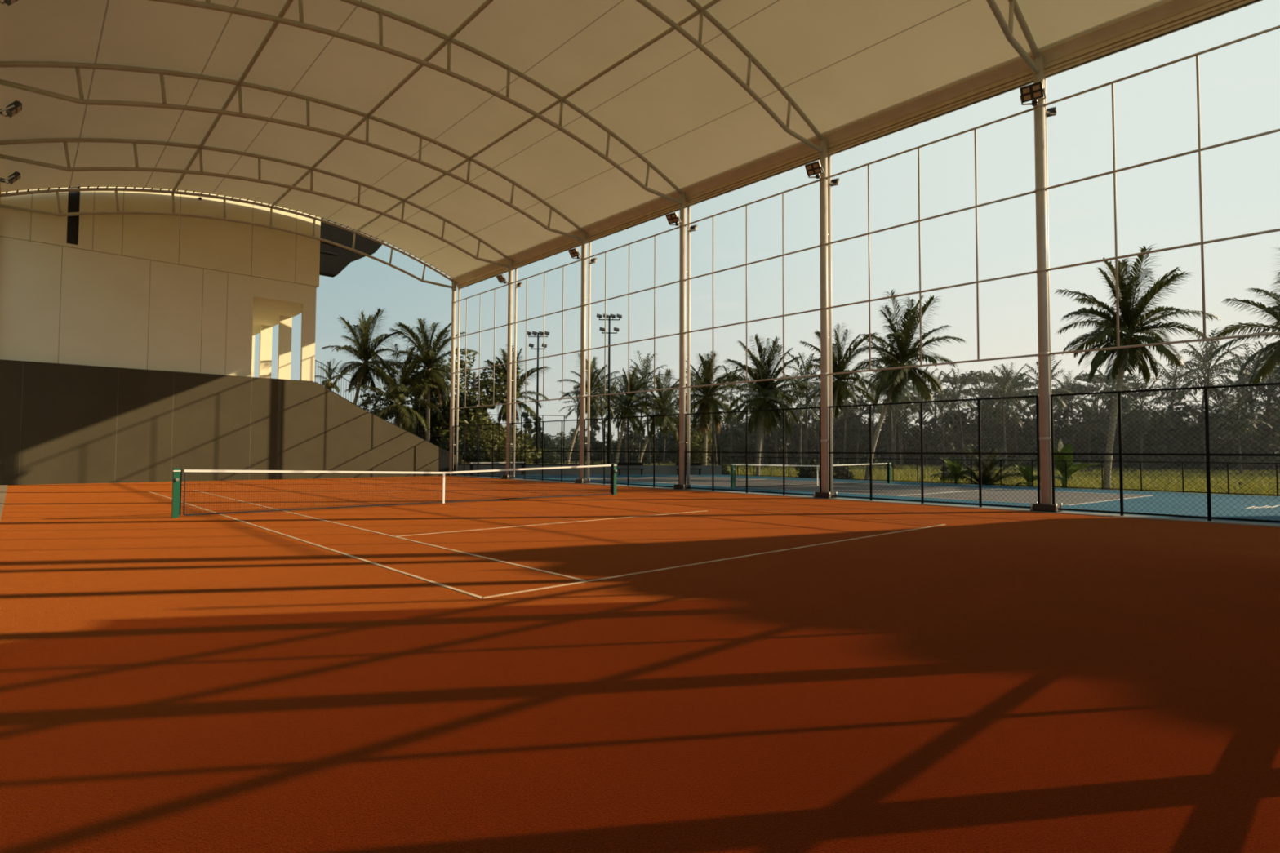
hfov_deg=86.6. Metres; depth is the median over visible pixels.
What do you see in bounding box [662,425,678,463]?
leafy tree
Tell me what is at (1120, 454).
mesh fence
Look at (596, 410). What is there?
coconut palm
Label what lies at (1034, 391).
tree
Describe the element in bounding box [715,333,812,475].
coconut palm
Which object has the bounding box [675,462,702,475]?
bench
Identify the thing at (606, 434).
leafy tree
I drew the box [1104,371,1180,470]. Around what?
coconut palm
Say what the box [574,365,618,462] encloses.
coconut palm
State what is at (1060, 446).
banana plant
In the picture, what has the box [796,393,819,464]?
coconut palm
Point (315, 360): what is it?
stair railing
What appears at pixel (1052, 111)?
floodlight
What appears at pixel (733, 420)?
coconut palm
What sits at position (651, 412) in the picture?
coconut palm
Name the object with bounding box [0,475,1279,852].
floor
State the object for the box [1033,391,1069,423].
coconut palm
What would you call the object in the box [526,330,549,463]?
mast
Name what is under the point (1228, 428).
leafy tree
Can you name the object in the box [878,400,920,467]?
coconut palm
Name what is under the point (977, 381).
coconut palm
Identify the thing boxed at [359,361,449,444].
leafy tree
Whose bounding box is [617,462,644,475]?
bench
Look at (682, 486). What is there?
steel post
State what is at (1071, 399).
coconut palm
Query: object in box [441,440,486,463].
bush
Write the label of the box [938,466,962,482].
bush
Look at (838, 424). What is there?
leafy tree
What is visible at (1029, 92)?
floodlight
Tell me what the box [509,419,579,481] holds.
mesh fence
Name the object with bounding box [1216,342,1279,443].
coconut palm
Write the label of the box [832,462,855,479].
bush
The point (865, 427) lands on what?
leafy tree
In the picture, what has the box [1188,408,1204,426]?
coconut palm
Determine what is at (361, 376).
coconut palm
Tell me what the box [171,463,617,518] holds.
net
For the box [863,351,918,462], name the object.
coconut palm
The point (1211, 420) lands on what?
leafy tree
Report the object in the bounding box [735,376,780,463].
coconut palm
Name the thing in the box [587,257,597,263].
floodlight
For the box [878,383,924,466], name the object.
coconut palm
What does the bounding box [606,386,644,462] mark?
coconut palm
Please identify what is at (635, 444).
leafy tree
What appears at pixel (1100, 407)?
coconut palm
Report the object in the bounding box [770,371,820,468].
coconut palm
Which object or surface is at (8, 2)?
floodlight
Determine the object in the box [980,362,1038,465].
coconut palm
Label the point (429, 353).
coconut palm
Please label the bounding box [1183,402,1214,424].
coconut palm
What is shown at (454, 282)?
steel post
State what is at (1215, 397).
coconut palm
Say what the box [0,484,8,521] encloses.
floor
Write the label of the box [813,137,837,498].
steel post
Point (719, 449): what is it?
mesh fence
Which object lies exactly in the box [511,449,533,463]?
bush
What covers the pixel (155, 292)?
building
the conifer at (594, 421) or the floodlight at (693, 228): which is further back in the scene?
the conifer at (594, 421)
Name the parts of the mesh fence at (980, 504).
post, post, post, rail, rail, rail, post, post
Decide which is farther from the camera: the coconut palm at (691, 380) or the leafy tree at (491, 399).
the coconut palm at (691, 380)
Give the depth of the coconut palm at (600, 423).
116.26 m
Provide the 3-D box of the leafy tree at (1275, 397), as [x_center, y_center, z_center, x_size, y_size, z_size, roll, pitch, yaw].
[91.687,1.040,95.775,9.566,11.301,10.616,-1,-2,26]
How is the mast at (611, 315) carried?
on the ground at (602, 460)
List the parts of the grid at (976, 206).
rail, rail, rail, rail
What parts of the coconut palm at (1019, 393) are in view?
crown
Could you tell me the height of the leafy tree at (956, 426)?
9.492 m
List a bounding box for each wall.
[0,359,439,484]
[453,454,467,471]
[457,463,721,475]
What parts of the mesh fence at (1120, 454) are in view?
post, post, rail, rail, rail, post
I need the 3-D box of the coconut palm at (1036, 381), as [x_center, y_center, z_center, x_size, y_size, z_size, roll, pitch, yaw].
[44.645,-1.473,75.273,6.922,12.820,6.496,1,-2,-23]
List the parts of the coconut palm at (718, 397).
crown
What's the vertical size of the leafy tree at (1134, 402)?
11.624 m
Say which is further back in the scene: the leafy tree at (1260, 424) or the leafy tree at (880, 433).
the leafy tree at (880, 433)
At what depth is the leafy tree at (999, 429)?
85.28 m
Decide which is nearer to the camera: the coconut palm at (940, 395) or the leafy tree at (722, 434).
the coconut palm at (940, 395)
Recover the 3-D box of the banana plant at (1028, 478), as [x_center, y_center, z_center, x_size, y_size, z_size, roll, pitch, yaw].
[18.801,2.526,32.657,1.412,1.391,1.563,2,-3,-43]
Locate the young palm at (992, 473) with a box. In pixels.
[931,448,1037,485]
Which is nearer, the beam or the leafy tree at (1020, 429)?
the beam
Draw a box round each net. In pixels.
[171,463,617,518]
[730,462,891,488]
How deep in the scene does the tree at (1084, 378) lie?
88.84 m
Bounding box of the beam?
[451,0,1262,288]
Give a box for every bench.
[468,462,524,475]
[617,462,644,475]
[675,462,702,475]
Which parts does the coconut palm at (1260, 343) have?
crown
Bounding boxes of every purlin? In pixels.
[171,0,293,192]
[270,0,493,208]
[354,0,720,232]
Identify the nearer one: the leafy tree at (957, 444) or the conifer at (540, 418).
the conifer at (540, 418)
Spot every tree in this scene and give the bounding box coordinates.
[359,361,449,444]
[410,347,544,463]
[414,382,490,449]
[481,399,512,458]
[531,433,555,463]
[546,435,566,463]
[553,431,572,444]
[555,438,575,462]
[564,427,586,461]
[571,435,591,458]
[594,431,614,462]
[611,440,624,462]
[612,422,653,463]
[632,434,658,462]
[649,427,678,463]
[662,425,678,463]
[671,444,678,463]
[673,416,714,462]
[709,410,745,439]
[709,423,742,464]
[710,422,753,464]
[723,426,761,463]
[740,418,777,464]
[753,423,803,465]
[788,414,842,462]
[789,422,819,464]
[818,413,846,462]
[832,413,883,466]
[842,426,886,466]
[862,421,877,430]
[863,395,928,424]
[866,422,886,447]
[875,420,912,465]
[876,407,940,465]
[905,424,926,465]
[911,428,946,466]
[912,416,973,466]
[928,408,973,457]
[933,369,1034,433]
[955,418,982,466]
[966,415,997,451]
[968,416,1026,467]
[981,408,1059,467]
[1000,387,1086,423]
[1021,403,1075,455]
[1053,372,1159,418]
[1053,408,1137,468]
[1053,412,1083,450]
[1053,422,1080,468]
[1076,392,1154,468]
[1077,415,1138,468]
[1103,400,1154,417]
[1116,401,1195,470]
[1151,408,1183,431]
[1174,404,1262,471]
[1203,411,1279,471]
[1218,419,1279,472]
[1248,415,1279,439]
[1255,417,1279,469]
[1263,396,1279,419]
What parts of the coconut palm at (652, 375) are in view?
crown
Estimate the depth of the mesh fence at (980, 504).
19.80 m
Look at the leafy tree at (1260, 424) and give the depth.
81.42 m
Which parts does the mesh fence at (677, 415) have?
post, post, post, rail, rail, rail, post, post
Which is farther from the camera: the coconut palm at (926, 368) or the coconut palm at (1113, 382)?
the coconut palm at (926, 368)
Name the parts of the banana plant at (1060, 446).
stem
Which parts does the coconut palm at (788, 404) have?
crown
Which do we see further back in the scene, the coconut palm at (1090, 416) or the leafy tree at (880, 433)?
the leafy tree at (880, 433)
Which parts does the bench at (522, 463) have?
leg, seat, leg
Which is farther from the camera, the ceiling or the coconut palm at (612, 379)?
the coconut palm at (612, 379)
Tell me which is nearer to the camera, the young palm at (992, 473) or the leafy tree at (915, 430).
the young palm at (992, 473)
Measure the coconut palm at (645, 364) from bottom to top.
15.611 m
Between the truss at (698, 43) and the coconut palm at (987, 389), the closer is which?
the truss at (698, 43)
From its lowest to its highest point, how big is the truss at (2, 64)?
2.636 m
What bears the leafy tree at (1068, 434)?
on the ground at (602, 460)
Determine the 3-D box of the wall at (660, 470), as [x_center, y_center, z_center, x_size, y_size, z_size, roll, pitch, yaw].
[-3.124,2.972,44.773,17.423,1.000,0.310,1,-2,-8]
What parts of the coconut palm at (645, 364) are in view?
crown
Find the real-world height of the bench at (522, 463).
0.820 m
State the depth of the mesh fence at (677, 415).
29.71 m
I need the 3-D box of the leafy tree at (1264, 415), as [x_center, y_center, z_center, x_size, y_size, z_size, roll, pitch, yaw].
[78.240,2.073,85.545,7.767,8.148,9.461,2,-3,-41]
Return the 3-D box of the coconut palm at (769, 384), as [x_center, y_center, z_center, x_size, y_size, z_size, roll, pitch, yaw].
[19.474,-1.069,103.228,7.605,13.867,7.132,-1,-3,39]
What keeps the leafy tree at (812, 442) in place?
on the ground at (602, 460)
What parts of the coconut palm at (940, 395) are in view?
crown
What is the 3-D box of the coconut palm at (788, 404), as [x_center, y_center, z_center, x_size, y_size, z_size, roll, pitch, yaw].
[19.524,0.155,90.560,6.497,10.476,7.176,-1,-2,28]
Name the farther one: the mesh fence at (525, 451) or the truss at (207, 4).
the mesh fence at (525, 451)
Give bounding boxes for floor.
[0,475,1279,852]
[462,475,1279,524]
[585,475,1147,505]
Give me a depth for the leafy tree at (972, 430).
99.71 m
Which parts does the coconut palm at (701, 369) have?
crown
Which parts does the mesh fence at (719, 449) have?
post, post, post, rail, post, post, rail, rail, rail, corner post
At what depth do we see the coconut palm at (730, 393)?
86.38 m
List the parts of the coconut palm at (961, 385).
crown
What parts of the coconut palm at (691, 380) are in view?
crown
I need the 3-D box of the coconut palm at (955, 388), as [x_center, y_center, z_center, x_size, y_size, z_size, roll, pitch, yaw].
[49.001,0.036,107.168,7.114,12.228,6.379,-1,-2,22]
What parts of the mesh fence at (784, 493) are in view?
post, post, post, rail, rail, rail, post, post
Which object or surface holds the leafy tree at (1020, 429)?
on the ground at (602, 460)
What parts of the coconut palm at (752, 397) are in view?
crown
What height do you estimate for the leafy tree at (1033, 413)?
9.407 m
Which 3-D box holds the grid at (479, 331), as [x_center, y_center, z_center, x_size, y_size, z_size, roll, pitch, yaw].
[-9.380,-4.485,39.756,0.055,6.685,6.322,2,-3,-43]
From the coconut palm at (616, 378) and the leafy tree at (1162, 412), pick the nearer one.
the leafy tree at (1162, 412)
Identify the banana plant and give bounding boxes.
[940,457,977,484]
[1015,464,1037,486]
[1039,439,1101,488]
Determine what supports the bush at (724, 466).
on the ground at (602, 460)
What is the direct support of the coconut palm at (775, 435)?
on the ground at (602, 460)
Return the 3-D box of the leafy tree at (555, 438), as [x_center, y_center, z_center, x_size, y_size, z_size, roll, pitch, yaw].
[-13.594,3.711,105.952,4.085,4.861,4.530,0,-2,7]
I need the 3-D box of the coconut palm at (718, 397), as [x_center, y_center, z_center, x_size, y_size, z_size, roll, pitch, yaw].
[10.315,-0.325,93.395,6.806,11.561,7.252,-1,-2,24]
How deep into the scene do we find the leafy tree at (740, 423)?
109.39 m
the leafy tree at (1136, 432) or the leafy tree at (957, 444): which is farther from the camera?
the leafy tree at (957, 444)
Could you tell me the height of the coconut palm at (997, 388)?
11.628 m
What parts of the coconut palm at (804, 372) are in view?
crown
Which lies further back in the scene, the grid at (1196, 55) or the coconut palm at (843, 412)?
the coconut palm at (843, 412)
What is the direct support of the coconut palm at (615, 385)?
on the ground at (602, 460)
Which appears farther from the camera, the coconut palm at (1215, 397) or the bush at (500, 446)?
the coconut palm at (1215, 397)
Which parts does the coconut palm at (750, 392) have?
crown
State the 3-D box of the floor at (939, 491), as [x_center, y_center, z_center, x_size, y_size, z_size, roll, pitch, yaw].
[7.842,2.723,31.491,8.650,0.001,24.450,2,-3,-43]
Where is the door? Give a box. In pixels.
[438,448,449,475]
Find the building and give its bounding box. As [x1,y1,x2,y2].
[0,186,384,382]
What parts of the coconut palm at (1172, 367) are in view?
crown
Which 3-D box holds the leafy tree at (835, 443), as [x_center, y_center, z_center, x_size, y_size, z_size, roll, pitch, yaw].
[27.319,2.301,105.654,8.417,8.830,10.252,-1,-2,30]
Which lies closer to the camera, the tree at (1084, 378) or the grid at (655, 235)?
the grid at (655, 235)
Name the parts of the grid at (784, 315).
rail, rail, rail, rail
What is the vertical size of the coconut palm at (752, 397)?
12.655 m
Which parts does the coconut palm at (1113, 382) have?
crown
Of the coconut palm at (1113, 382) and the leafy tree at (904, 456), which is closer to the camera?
the coconut palm at (1113, 382)
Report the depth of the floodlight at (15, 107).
18.89 m
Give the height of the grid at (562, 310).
6.685 m
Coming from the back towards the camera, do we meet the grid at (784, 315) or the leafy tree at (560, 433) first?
the leafy tree at (560, 433)
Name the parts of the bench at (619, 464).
backrest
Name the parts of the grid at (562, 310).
rail, rail, rail, rail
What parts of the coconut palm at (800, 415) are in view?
crown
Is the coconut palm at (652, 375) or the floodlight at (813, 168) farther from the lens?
the coconut palm at (652, 375)
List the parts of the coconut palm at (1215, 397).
crown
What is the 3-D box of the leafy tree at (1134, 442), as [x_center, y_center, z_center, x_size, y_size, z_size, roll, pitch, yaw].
[60.561,0.753,84.040,8.981,10.611,9.968,1,-2,-20]
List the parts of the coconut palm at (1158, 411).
crown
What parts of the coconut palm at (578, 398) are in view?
crown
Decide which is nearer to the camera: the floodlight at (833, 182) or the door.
the floodlight at (833, 182)
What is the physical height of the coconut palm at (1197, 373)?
13.872 m
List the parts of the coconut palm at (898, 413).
crown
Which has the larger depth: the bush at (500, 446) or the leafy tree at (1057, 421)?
the leafy tree at (1057, 421)
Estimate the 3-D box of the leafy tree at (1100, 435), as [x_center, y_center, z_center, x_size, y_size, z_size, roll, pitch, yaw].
[58.625,2.276,84.763,6.868,7.584,6.330,1,-2,-15]
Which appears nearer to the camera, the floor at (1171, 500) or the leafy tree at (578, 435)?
the floor at (1171, 500)
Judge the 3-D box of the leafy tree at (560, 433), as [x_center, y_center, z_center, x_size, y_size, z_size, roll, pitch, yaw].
[-16.220,4.567,152.380,6.772,7.104,8.249,1,-2,-16]
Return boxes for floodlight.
[0,0,17,5]
[0,100,22,117]
[0,171,20,184]
[496,274,508,284]
[514,282,523,287]
[568,248,581,259]
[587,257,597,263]
[665,212,680,226]
[686,224,697,231]
[804,160,824,178]
[829,177,839,186]
[1019,80,1046,106]
[1044,106,1057,117]
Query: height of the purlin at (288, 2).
0.111 m
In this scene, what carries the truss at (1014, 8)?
attached to the ceiling
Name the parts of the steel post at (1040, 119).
plate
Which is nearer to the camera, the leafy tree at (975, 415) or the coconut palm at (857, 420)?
the coconut palm at (857, 420)
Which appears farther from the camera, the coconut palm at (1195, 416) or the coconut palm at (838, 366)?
the coconut palm at (1195, 416)
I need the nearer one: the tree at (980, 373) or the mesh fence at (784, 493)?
the mesh fence at (784, 493)
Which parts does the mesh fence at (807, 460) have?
post, post, post, post, post, rail, rail, post, post, post, post, post, post, post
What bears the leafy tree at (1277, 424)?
on the ground at (602, 460)
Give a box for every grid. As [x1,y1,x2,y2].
[453,284,507,408]
[510,259,581,404]
[584,226,679,397]
[684,179,820,388]
[826,107,1037,375]
[1044,25,1279,355]
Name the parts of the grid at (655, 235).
rail, rail, rail, rail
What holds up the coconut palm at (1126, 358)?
on the ground at (602, 460)
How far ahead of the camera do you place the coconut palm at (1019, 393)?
87.78 m
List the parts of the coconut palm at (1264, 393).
crown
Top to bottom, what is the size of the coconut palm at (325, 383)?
8.820 m
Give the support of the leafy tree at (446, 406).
on the ground at (602, 460)
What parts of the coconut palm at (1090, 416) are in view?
crown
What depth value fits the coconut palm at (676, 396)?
82.16 m
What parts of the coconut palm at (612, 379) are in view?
crown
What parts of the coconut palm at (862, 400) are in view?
crown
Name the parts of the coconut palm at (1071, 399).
crown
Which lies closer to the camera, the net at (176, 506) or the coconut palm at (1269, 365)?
the net at (176, 506)
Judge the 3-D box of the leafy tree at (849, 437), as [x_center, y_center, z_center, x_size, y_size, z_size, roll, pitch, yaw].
[31.443,3.175,94.920,6.221,6.566,5.992,-1,-2,20]
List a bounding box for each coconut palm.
[314,358,351,392]
[321,307,407,404]
[344,342,439,432]
[374,317,479,441]
[469,343,550,447]
[555,352,618,463]
[558,385,586,463]
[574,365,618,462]
[585,408,607,433]
[592,364,662,463]
[595,376,623,462]
[597,377,624,439]
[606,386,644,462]
[607,374,652,462]
[620,366,662,461]
[622,350,673,464]
[629,368,697,462]
[636,404,660,462]
[641,382,679,464]
[665,386,705,426]
[668,350,745,465]
[668,363,719,431]
[685,368,725,435]
[690,387,733,464]
[709,365,751,465]
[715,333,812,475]
[724,408,754,463]
[733,373,779,464]
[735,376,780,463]
[738,384,793,464]
[741,380,803,464]
[742,391,782,466]
[759,394,809,465]
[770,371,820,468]
[780,352,820,462]
[791,404,819,463]
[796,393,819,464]
[797,323,881,426]
[801,358,862,466]
[817,377,853,451]
[818,379,868,462]
[833,389,882,466]
[848,382,902,466]
[852,289,965,480]
[860,336,919,466]
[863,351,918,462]
[866,364,932,468]
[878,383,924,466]
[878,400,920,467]
[897,360,933,465]
[897,365,952,466]
[911,370,956,461]
[922,385,968,466]
[926,388,968,422]
[932,368,986,469]
[956,376,1016,448]
[960,389,1004,428]
[968,368,1035,468]
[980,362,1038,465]
[980,369,1035,466]
[1010,354,1079,411]
[1020,386,1060,418]
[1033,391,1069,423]
[1051,368,1099,426]
[1053,382,1094,462]
[1054,244,1221,489]
[1061,399,1110,470]
[1079,368,1147,445]
[1093,402,1106,417]
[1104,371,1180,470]
[1137,353,1203,467]
[1142,375,1204,468]
[1164,326,1262,471]
[1164,348,1244,413]
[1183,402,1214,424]
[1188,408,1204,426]
[1190,384,1253,469]
[1195,392,1273,475]
[1207,246,1279,388]
[1212,373,1279,416]
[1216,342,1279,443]
[1222,386,1277,440]
[1224,373,1279,471]
[1234,341,1279,470]
[1252,373,1279,417]
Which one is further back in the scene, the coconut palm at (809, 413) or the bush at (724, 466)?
the coconut palm at (809, 413)
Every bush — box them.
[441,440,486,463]
[479,444,506,463]
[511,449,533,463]
[674,423,716,465]
[722,464,730,475]
[795,458,819,478]
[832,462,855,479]
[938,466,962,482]
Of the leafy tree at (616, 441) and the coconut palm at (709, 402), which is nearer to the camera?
the coconut palm at (709, 402)
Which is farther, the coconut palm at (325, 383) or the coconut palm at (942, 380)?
the coconut palm at (942, 380)
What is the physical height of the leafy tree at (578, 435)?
6.188 m
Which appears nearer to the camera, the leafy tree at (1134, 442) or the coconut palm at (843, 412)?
the leafy tree at (1134, 442)
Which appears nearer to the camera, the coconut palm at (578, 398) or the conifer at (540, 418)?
the conifer at (540, 418)
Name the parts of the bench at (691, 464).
backrest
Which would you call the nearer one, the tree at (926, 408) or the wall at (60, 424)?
the wall at (60, 424)
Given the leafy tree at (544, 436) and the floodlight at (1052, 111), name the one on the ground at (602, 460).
the leafy tree at (544, 436)
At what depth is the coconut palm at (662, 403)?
59.58 m
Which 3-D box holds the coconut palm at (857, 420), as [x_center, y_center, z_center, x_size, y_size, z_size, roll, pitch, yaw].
[28.122,0.284,88.171,5.957,10.120,6.348,0,-2,-2]
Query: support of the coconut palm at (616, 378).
on the ground at (602, 460)
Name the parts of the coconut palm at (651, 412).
crown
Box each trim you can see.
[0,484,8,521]
[438,474,1279,527]
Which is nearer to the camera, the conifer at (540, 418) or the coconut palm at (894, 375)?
the coconut palm at (894, 375)
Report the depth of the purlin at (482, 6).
23.68 m
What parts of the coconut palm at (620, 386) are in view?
crown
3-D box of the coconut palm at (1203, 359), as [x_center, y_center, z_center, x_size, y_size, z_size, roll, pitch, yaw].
[58.573,-2.719,69.892,8.026,15.039,8.865,0,-2,12]
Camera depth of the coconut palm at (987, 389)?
101.34 m
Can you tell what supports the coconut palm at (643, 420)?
on the ground at (602, 460)
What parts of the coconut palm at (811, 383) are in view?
crown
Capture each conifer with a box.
[521,411,538,461]
[533,416,548,463]
[585,407,602,463]
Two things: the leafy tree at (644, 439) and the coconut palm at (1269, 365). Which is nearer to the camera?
the coconut palm at (1269, 365)
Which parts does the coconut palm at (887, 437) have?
crown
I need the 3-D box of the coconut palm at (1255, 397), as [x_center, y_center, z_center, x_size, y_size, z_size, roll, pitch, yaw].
[70.095,0.164,77.703,6.739,9.971,6.043,2,-3,-33]
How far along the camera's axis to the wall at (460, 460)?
43.62 m
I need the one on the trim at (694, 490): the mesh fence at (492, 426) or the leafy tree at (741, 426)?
the mesh fence at (492, 426)
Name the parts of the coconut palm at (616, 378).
crown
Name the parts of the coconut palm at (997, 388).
crown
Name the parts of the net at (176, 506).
post, cord, post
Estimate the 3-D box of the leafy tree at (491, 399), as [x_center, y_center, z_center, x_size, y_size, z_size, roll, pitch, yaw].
[-13.390,0.889,57.890,7.008,7.017,6.498,2,-3,-45]
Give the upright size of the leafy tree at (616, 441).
4.674 m
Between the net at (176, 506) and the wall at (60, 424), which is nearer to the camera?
the net at (176, 506)
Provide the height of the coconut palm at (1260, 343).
15.920 m
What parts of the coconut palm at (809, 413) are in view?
crown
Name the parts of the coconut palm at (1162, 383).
crown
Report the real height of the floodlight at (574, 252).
0.406 m
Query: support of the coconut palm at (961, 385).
on the ground at (602, 460)
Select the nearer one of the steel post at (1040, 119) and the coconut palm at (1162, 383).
the steel post at (1040, 119)
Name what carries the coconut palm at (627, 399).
on the ground at (602, 460)
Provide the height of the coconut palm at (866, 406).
12.822 m
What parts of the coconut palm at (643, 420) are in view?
crown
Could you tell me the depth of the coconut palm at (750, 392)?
81.40 m
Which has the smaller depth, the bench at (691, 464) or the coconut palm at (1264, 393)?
the bench at (691, 464)
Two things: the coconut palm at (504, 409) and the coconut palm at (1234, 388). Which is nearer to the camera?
the coconut palm at (504, 409)
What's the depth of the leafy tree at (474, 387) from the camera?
50.02 m
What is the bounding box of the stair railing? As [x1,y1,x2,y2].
[315,360,445,455]
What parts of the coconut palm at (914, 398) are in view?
crown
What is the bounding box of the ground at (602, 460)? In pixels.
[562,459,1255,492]
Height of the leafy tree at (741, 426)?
9.152 m
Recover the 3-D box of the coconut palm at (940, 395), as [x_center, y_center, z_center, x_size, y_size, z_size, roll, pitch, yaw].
[40.276,-0.005,90.574,6.393,10.988,5.733,1,-2,-7]
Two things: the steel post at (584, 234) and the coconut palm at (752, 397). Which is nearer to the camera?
the steel post at (584, 234)
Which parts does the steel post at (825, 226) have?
plate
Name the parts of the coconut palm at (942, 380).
crown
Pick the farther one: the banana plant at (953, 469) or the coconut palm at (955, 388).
the coconut palm at (955, 388)
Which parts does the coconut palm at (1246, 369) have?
crown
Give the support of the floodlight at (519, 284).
attached to the steel post at (510, 268)
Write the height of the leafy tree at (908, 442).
9.504 m
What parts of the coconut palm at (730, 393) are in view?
crown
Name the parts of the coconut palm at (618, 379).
crown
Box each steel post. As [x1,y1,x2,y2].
[445,280,460,475]
[501,258,517,479]
[573,230,591,483]
[672,191,691,489]
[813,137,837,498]
[1030,53,1062,512]
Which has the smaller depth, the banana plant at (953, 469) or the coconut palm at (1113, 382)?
the banana plant at (953, 469)
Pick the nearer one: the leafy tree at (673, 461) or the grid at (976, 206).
the grid at (976, 206)
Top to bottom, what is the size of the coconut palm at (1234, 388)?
11.916 m
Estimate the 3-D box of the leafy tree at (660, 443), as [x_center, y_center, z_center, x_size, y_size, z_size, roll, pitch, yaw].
[4.266,3.270,110.421,6.022,6.461,5.430,1,-2,-19]
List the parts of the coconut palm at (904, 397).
crown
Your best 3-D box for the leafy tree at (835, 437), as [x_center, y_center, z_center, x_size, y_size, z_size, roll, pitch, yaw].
[31.458,2.264,108.149,7.521,8.886,8.347,-1,-3,38]
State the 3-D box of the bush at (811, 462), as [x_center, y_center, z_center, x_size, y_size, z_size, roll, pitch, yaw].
[10.563,2.857,42.813,1.869,1.664,1.838,-1,-2,28]
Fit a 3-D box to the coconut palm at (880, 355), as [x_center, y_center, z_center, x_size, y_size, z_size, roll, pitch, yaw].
[28.305,-2.775,78.182,7.680,15.491,7.203,1,-2,-16]
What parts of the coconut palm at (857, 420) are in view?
crown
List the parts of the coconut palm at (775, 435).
crown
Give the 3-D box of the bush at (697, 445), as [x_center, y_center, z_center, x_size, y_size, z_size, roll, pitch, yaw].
[5.194,2.059,66.331,4.463,4.938,4.496,1,-2,-14]
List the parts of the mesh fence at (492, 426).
post, post, rail, post, rail, rail, post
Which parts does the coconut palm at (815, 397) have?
crown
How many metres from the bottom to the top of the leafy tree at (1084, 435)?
8.803 m
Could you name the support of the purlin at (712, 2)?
attached to the truss at (207, 4)
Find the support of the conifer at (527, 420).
on the ground at (602, 460)
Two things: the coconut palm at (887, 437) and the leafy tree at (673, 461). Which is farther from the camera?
the leafy tree at (673, 461)
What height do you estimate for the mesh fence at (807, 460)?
1.568 m
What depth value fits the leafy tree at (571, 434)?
130.94 m
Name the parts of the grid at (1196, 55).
rail, rail, rail, rail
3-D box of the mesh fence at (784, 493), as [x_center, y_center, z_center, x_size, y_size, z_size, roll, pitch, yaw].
[3.930,0.938,25.023,0.063,3.054,6.292,2,-3,-43]
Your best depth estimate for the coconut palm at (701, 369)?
98.57 m
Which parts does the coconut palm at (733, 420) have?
crown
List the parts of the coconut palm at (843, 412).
crown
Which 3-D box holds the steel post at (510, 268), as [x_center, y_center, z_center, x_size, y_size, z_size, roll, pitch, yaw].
[-7.096,-3.279,37.350,0.660,12.300,0.639,2,-3,-43]
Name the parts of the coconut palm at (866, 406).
crown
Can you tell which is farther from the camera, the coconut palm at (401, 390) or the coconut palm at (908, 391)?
the coconut palm at (908, 391)
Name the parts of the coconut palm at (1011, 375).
crown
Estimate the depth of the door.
42.96 m
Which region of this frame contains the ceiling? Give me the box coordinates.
[0,0,1168,278]
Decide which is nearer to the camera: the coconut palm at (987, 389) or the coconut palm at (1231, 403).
the coconut palm at (1231, 403)
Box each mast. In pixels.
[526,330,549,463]
[596,313,622,463]
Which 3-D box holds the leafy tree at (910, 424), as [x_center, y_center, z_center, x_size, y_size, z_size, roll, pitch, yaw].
[43.083,3.510,106.579,7.429,7.600,6.816,2,-3,-33]
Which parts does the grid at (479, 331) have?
rail, rail, rail, rail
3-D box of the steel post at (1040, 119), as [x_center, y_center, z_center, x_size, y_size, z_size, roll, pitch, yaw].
[10.687,-3.919,18.001,0.660,12.300,0.639,2,-3,-43]
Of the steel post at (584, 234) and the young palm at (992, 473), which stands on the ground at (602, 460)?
the young palm at (992, 473)
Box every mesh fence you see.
[452,422,506,477]
[454,413,720,465]
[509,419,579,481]
[583,413,679,487]
[684,406,821,495]
[721,456,1279,496]
[827,395,1039,508]
[1049,382,1279,523]
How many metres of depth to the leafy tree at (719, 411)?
119.10 m
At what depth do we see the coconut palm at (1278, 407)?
80.33 m
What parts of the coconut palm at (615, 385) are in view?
crown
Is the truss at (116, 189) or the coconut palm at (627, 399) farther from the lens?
the coconut palm at (627, 399)
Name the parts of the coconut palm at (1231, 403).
crown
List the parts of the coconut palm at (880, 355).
crown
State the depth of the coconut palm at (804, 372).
83.59 m
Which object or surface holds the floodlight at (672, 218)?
attached to the steel post at (682, 486)
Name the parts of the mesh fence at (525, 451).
post, post, rail, post, rail, rail, post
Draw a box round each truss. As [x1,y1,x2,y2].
[0,61,583,240]
[0,137,510,267]
[0,186,453,288]
[149,0,682,204]
[635,0,823,152]
[986,0,1039,73]
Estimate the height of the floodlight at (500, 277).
0.406 m
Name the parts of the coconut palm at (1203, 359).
crown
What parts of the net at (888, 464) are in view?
post, post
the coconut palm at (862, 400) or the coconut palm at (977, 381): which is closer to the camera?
the coconut palm at (862, 400)
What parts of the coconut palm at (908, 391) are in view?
crown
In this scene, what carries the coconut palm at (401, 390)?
on the ground at (602, 460)
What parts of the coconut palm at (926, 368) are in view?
crown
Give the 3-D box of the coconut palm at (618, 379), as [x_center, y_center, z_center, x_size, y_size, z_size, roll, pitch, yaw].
[-1.552,-0.839,90.954,6.809,12.291,6.839,0,-2,10]

